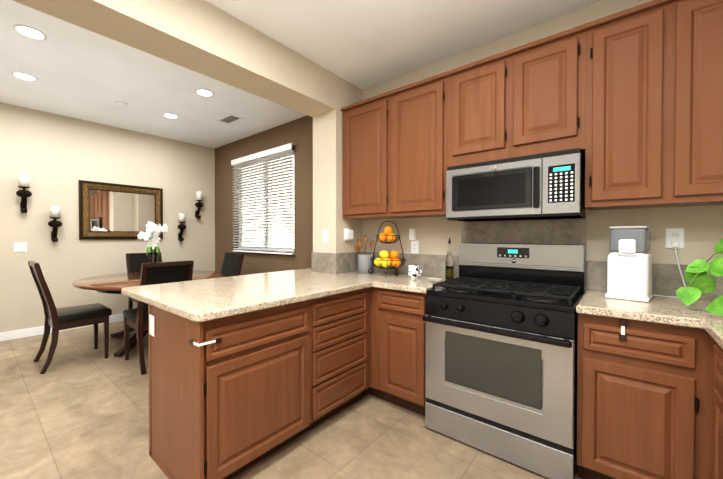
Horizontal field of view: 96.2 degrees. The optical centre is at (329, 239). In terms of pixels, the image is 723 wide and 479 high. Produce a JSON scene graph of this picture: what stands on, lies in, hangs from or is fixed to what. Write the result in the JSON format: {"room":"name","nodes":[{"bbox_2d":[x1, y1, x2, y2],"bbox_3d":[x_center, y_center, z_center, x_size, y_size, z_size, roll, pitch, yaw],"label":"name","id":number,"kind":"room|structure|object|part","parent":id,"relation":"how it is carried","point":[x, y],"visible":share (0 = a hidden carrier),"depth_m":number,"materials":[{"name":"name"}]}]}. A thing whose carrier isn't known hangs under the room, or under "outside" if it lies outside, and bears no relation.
{"room":"dining room and kitchen","nodes":[
{"label":"dining room and kitchen","id":0,"kind":"room"},
{"bbox_2d":[0,102,214,332],"bbox_3d":[-4.083,-0.258,3.728,0.161,2.950,5.879,1,1,42],"label":"wall","id":1,"kind":"structure","parent":0,"point":[56,158],"depth_m":4.46,"materials":[{"name":"beige paint"}]},
{"bbox_2d":[14,242,26,251],"bbox_3d":[-3.805,0.095,3.974,0.009,0.115,0.118,1,1,42],"label":"outlet","id":2,"kind":"object","parent":1,"relation":"attached to","point":[18,247],"depth_m":3.97,"materials":[{"name":"white plastic"}]},
{"bbox_2d":[16,174,31,212],"bbox_3d":[-3.731,-0.558,3.942,0.151,0.470,0.142,1,1,42],"label":"wall sconce","id":3,"kind":"object","parent":1,"relation":"attached to","point":[23,194],"visible":1,"depth_m":3.92,"materials":[{"name":"black metal"}]},
{"bbox_2d":[48,206,61,241],"bbox_3d":[-3.539,-0.200,4.161,0.151,0.470,0.142,1,1,42],"label":"wall sconce","id":4,"kind":"object","parent":1,"relation":"attached to","point":[54,224],"visible":1,"depth_m":4.13,"materials":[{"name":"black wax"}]},
{"bbox_2d":[0,314,123,341],"bbox_3d":[-3.997,1.165,3.767,0.016,0.105,5.730,1,1,42],"label":"baseboard","id":5,"kind":"structure","parent":1,"relation":"attached to","point":[17,334],"depth_m":4.03,"materials":[{"name":"white paint"}]},
{"bbox_3d":[-3.045,-0.409,4.793,0.040,0.810,1.080,1,1,42],"label":"framed wall mirror","id":6,"kind":"part","parent":1,"relation":"part of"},
{"bbox_2d":[178,213,185,240],"bbox_3d":[-2.459,-0.208,5.365,0.151,0.470,0.142,1,1,42],"label":"wall sconce","id":7,"kind":"object","parent":1,"relation":"attached to","point":[181,226],"visible":1,"depth_m":5.33,"materials":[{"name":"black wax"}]},
{"bbox_2d":[195,191,202,218],"bbox_3d":[-2.261,-0.595,5.582,0.151,0.470,0.142,1,1,42],"label":"wall sconce","id":8,"kind":"object","parent":1,"relation":"attached to","point":[199,204],"visible":1,"depth_m":5.55,"materials":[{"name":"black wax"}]},
{"bbox_2d":[323,230,328,241],"bbox_3d":[-0.036,-0.030,3.023,0.072,0.115,0.009,1,1,42],"label":"outlet","id":9,"kind":"object","parent":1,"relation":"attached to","point":[325,232],"depth_m":3.02,"materials":[{"name":"white plastic"}]},
{"bbox_2d":[409,228,418,253],"bbox_3d":[0.750,0.013,2.835,0.086,0.219,0.040,1,1,42],"label":"outlet","id":10,"kind":"object","parent":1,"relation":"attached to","point":[412,231],"depth_m":2.84,"materials":[{"name":"white plastic"}]},
{"bbox_2d":[665,228,683,248],"bbox_3d":[1.926,-0.007,1.801,0.072,0.115,0.009,1,1,42],"label":"outlet","id":11,"kind":"object","parent":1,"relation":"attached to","point":[674,234],"depth_m":1.80,"materials":[{"name":"white plastic"}]},
{"bbox_2d":[0,0,306,147],"bbox_3d":[-2.796,-1.671,2.640,3.270,0.100,5.760,1,1,42],"label":"ceiling","id":12,"kind":"structure","parent":0,"point":[78,72],"depth_m":3.49,"materials":[{"name":"white paint"}]},
{"bbox_2d":[11,72,37,81],"bbox_3d":[-3.043,-1.623,3.226,0.196,0.008,0.196,1,1,42],"label":"recessed light","id":13,"kind":"object","parent":12,"relation":"in","point":[25,76],"visible":1,"depth_m":3.22,"materials":[{"name":"white glass"}]},
{"bbox_2d":[13,24,46,40],"bbox_3d":[-2.340,-1.615,2.527,0.196,0.008,0.196,1,1,42],"label":"recessed light","id":14,"kind":"object","parent":12,"relation":"in","point":[29,32],"visible":1,"depth_m":2.52,"materials":[{"name":"white glass"}]},
{"bbox_2d":[115,101,127,107],"bbox_3d":[-2.491,-1.618,3.872,0.130,0.032,0.130,1,1,42],"label":"smoke detector","id":15,"kind":"object","parent":12,"relation":"attached to","point":[121,104],"visible":1,"depth_m":3.84,"materials":[{"name":"white plastic"}]},
{"bbox_2d":[162,113,178,118],"bbox_3d":[-2.102,-1.634,4.275,0.196,0.008,0.196,1,1,42],"label":"recessed light","id":16,"kind":"object","parent":12,"relation":"in","point":[170,115],"visible":1,"depth_m":4.26,"materials":[{"name":"white glass"}]},
{"bbox_2d":[195,89,213,96],"bbox_3d":[-1.388,-1.626,3.588,0.196,0.008,0.196,1,1,42],"label":"recessed light","id":17,"kind":"object","parent":12,"relation":"in","point":[204,92],"visible":1,"depth_m":3.58,"materials":[{"name":"white glass"}]},
{"bbox_2d":[216,114,243,124],"bbox_3d":[-1.358,-1.635,4.401,0.360,0.009,0.210,1,1,42],"label":"ceiling vent","id":18,"kind":"object","parent":12,"relation":"in","point":[229,119],"visible":1,"depth_m":4.39,"materials":[{"name":"grey metal"}]},
{"bbox_2d":[12,0,361,116],"bbox_3d":[-1.588,-1.437,1.318,0.297,0.540,5.400,1,1,42],"label":"ceiling beam","id":19,"kind":"structure","parent":0,"point":[205,38],"depth_m":2.10,"materials":[{"name":"beige paint"}]},
{"bbox_2d":[215,115,312,274],"bbox_3d":[-1.016,-0.271,5.008,3.019,2.950,0.120,1,1,42],"label":"wall","id":20,"kind":"structure","parent":0,"point":[298,133],"depth_m":4.77,"materials":[{"name":"brown paint"}]},
{"bbox_2d":[236,152,293,251],"bbox_3d":[-0.995,-0.535,4.974,1.450,1.421,0.099,1,1,42],"label":"window","id":21,"kind":"structure","parent":20,"relation":"in","point":[267,214],"depth_m":4.96,"materials":[{"name":"white glass"}]},
{"bbox_2d":[231,143,294,254],"bbox_3d":[-1.058,-0.555,4.904,1.510,1.520,0.084,1,1,42],"label":"window blind","id":22,"kind":"object","parent":21,"relation":"attached to","point":[270,152],"visible":0.98,"depth_m":4.82,"materials":[{"name":"white paint"}]},
{"bbox_2d":[0,321,581,478],"bbox_3d":[-1.634,1.290,1.630,6.790,0.100,6.160,1,1,42],"label":"floor","id":23,"kind":"structure","parent":0,"point":[79,409],"depth_m":2.04,"materials":[{"name":"tile"}]},
{"bbox_2d":[28,261,111,373],"bbox_3d":[-2.620,0.720,3.273,0.470,1.019,0.600,1,1,42],"label":"dining chair","id":24,"kind":"object","parent":23,"relation":"on","point":[58,319],"visible":1,"depth_m":3.19,"materials":[{"name":"brown wood"}]},
{"bbox_2d":[126,252,161,308],"bbox_3d":[-2.504,0.706,4.540,0.600,1.019,0.470,1,1,42],"label":"dining chair","id":25,"kind":"object","parent":23,"relation":"on","point":[134,261],"visible":0.19,"depth_m":4.59,"materials":[{"name":"black leather"}]},
{"bbox_2d":[72,270,224,356],"bbox_3d":[-2.110,0.835,3.932,1.600,0.760,1.600,1,1,42],"label":"round dining table","id":26,"kind":"object","parent":23,"relation":"on","point":[113,283],"visible":0.42,"depth_m":3.58,"materials":[{"name":"brown wood"}]},
{"bbox_2d":[137,221,167,262],"bbox_3d":[-2.155,0.118,3.921,0.340,0.674,0.307,1,1,42],"label":"centerpiece","id":27,"kind":"object","parent":26,"relation":"on","point":[153,232],"visible":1,"depth_m":3.89,"materials":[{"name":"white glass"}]},
{"bbox_2d":[123,260,193,374],"bbox_3d":[-1.734,0.720,3.258,0.600,1.019,0.470,1,1,42],"label":"dining chair","id":28,"kind":"object","parent":23,"relation":"on","point":[136,319],"visible":0.56,"depth_m":3.03,"materials":[{"name":"brown wood"}]},
{"bbox_2d":[220,252,243,276],"bbox_3d":[-1.583,0.707,4.519,0.470,1.019,0.600,1,1,42],"label":"dining chair","id":29,"kind":"object","parent":23,"relation":"on","point":[232,263],"visible":0.15,"depth_m":4.64,"materials":[{"name":"black leather"}]},
{"bbox_2d":[148,306,316,478],"bbox_3d":[-0.569,0.798,1.910,0.605,0.876,0.708,1,1,42],"label":"base cabinet","id":30,"kind":"object","parent":23,"relation":"on","point":[247,371],"depth_m":1.64,"materials":[{"name":"brown wood"}]},
{"bbox_2d":[121,266,455,345],"bbox_3d":[-0.164,0.335,2.359,1.512,0.040,1.974,1,1,42],"label":"countertop","id":31,"kind":"structure","parent":30,"relation":"on","point":[253,309],"depth_m":2.02,"materials":[{"name":"beige stone"}]},
{"bbox_2d":[354,235,374,272],"bbox_3d":[0.326,0.131,3.029,0.205,0.354,0.138,1,1,42],"label":"utensil crock","id":32,"kind":"object","parent":31,"relation":"on","point":[364,263],"visible":0.96,"depth_m":2.98,"materials":[{"name":"grey ceramic"}]},
{"bbox_2d":[368,221,405,275],"bbox_3d":[0.514,0.070,2.806,0.307,0.466,0.326,1,1,42],"label":"fruit basket","id":33,"kind":"object","parent":31,"relation":"on","point":[386,262],"visible":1,"depth_m":2.76,"materials":[{"name":"orange food"}]},
{"bbox_2d":[408,265,421,277],"bbox_3d":[0.701,0.263,2.641,0.113,0.097,0.082,1,1,42],"label":"patterned mug","id":34,"kind":"object","parent":31,"relation":"on","point":[413,271],"visible":0.98,"depth_m":2.62,"materials":[{"name":"white ceramic"}]},
{"bbox_2d":[428,276,441,281],"bbox_3d":[0.776,0.294,2.379,0.100,0.042,0.042,0,1,24],"label":"shaker","id":35,"kind":"object","parent":31,"relation":"on","point":[434,279],"visible":0.92,"depth_m":2.36,"materials":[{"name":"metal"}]},
{"bbox_2d":[445,237,453,279],"bbox_3d":[0.937,0.148,2.522,0.060,0.330,0.060,1,1,42],"label":"olive oil bottle","id":36,"kind":"object","parent":31,"relation":"on","point":[449,267],"visible":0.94,"depth_m":2.50,"materials":[{"name":"clear glass"}]},
{"bbox_2d":[317,314,368,424],"bbox_3d":[-0.137,0.793,2.389,0.600,0.876,0.582,1,1,42],"label":"base cabinet","id":37,"kind":"object","parent":23,"relation":"on","point":[342,347],"depth_m":2.20,"materials":[{"name":"brown wood"}]},
{"bbox_2d":[373,294,426,415],"bbox_3d":[0.677,0.792,2.525,0.470,0.876,0.608,1,1,42],"label":"base cabinet","id":38,"kind":"object","parent":23,"relation":"on","point":[399,330],"depth_m":2.28,"materials":[{"name":"brown wood"}]},
{"bbox_2d":[423,243,584,478],"bbox_3d":[1.103,0.632,2.057,0.774,1.205,0.693,1,1,42],"label":"gas range","id":39,"kind":"object","parent":23,"relation":"on","point":[501,329],"visible":1,"depth_m":1.85,"materials":[{"name":"silver metal"}]},
{"bbox_2d":[576,290,722,478],"bbox_3d":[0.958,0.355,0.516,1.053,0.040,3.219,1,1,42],"label":"base cabinet","id":40,"kind":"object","parent":23,"relation":"on","point":[650,374],"depth_m":1.45,"materials":[{"name":"brown wood"}]},
{"bbox_2d":[605,226,685,301],"bbox_3d":[1.731,0.125,1.765,0.334,0.392,0.312,1,1,42],"label":"dispenser","id":41,"kind":"object","parent":40,"relation":"on","point":[629,266],"visible":0.9,"depth_m":1.71,"materials":[{"name":"white plastic"}]},
{"bbox_3d":[1.857,0.164,1.785,0.172,0.313,0.115,1,1,42],"label":"dispenser cord","id":42,"kind":"part","parent":41,"relation":"part of","materials":[{"name":"white plastic"}]},
{"bbox_2d":[676,239,722,314],"bbox_3d":[1.829,0.114,1.345,0.530,0.423,0.589,1,1,42],"label":"pothos plant","id":43,"kind":"object","parent":40,"relation":"on","point":[699,279],"visible":1,"depth_m":1.48,"materials":[{"name":"green plant"}]},
{"bbox_2d":[313,109,361,252],"bbox_3d":[0.081,-0.440,3.189,0.297,1.493,0.400,1,1,42],"label":"wall","id":44,"kind":"structure","parent":0,"point":[327,170],"depth_m":3.02,"materials":[{"name":"beige paint"}]},
{"bbox_2d":[312,218,722,300],"bbox_3d":[0.056,0.128,1.323,3.480,0.509,3.220,1,1,42],"label":"backsplash","id":45,"kind":"structure","parent":44,"relation":"attached to","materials":[{"name":"tile"}]},
{"bbox_2d":[344,229,352,240],"bbox_3d":[0.177,-0.045,3.040,0.049,0.115,0.100,1,1,42],"label":"outlet","id":46,"kind":"object","parent":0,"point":[348,234],"depth_m":3.01,"materials":[{"name":"white plastic"}]},
{"bbox_2d":[205,0,600,89],"bbox_3d":[-0.427,-1.581,0.275,2.823,0.230,5.400,1,1,42],"label":"ceiling","id":47,"kind":"structure","parent":0,"point":[362,44],"depth_m":2.25,"materials":[{"name":"white paint"}]},
{"bbox_2d":[362,0,722,264],"bbox_3d":[1.333,-0.246,2.660,3.610,2.950,0.480,1,1,42],"label":"wall","id":48,"kind":"structure","parent":0,"point":[702,226],"depth_m":2.06,"materials":[{"name":"beige paint"}]},
{"bbox_2d":[340,92,391,219],"bbox_3d":[0.405,-0.703,2.942,0.509,1.016,0.328,1,1,42],"label":"upper cabinet","id":49,"kind":"object","parent":48,"relation":"attached to","point":[364,122],"depth_m":2.81,"materials":[{"name":"brown wood"}]},
{"bbox_2d":[388,71,447,218],"bbox_3d":[0.773,-0.699,2.611,0.481,1.016,0.328,1,1,42],"label":"upper cabinet","id":50,"kind":"object","parent":48,"relation":"attached to","point":[417,111],"depth_m":2.48,"materials":[{"name":"brown wood"}]},
{"bbox_2d":[448,49,511,166],"bbox_3d":[1.102,-0.860,2.314,0.403,0.688,0.328,1,1,42],"label":"upper cabinet","id":51,"kind":"object","parent":48,"relation":"attached to","point":[480,91],"depth_m":2.17,"materials":[{"name":"brown wood"}]},
{"bbox_2d":[512,23,587,157],"bbox_3d":[1.395,-0.858,2.052,0.383,0.688,0.328,1,1,42],"label":"upper cabinet","id":52,"kind":"object","parent":48,"relation":"attached to","point":[550,73],"depth_m":1.91,"materials":[{"name":"brown wood"}]},
{"bbox_2d":[446,148,584,221],"bbox_3d":[1.218,-0.324,2.155,0.745,0.372,0.419,1,1,42],"label":"microwave","id":53,"kind":"object","parent":52,"relation":"attached to","point":[549,185],"visible":1,"depth_m":1.97,"materials":[{"name":"silver metal"}]},
{"bbox_2d":[583,0,675,209],"bbox_3d":[1.658,-0.691,1.817,0.323,1.016,0.328,1,1,42],"label":"upper cabinet","id":54,"kind":"object","parent":48,"relation":"attached to","point":[629,102],"depth_m":1.68,"materials":[{"name":"brown wood"}]},
{"bbox_2d":[672,0,722,206],"bbox_3d":[1.896,-0.689,1.604,0.315,1.016,0.328,1,1,42],"label":"upper cabinet","id":55,"kind":"object","parent":48,"relation":"attached to","point":[697,97],"depth_m":1.53,"materials":[{"name":"brown wood"}]}
]}

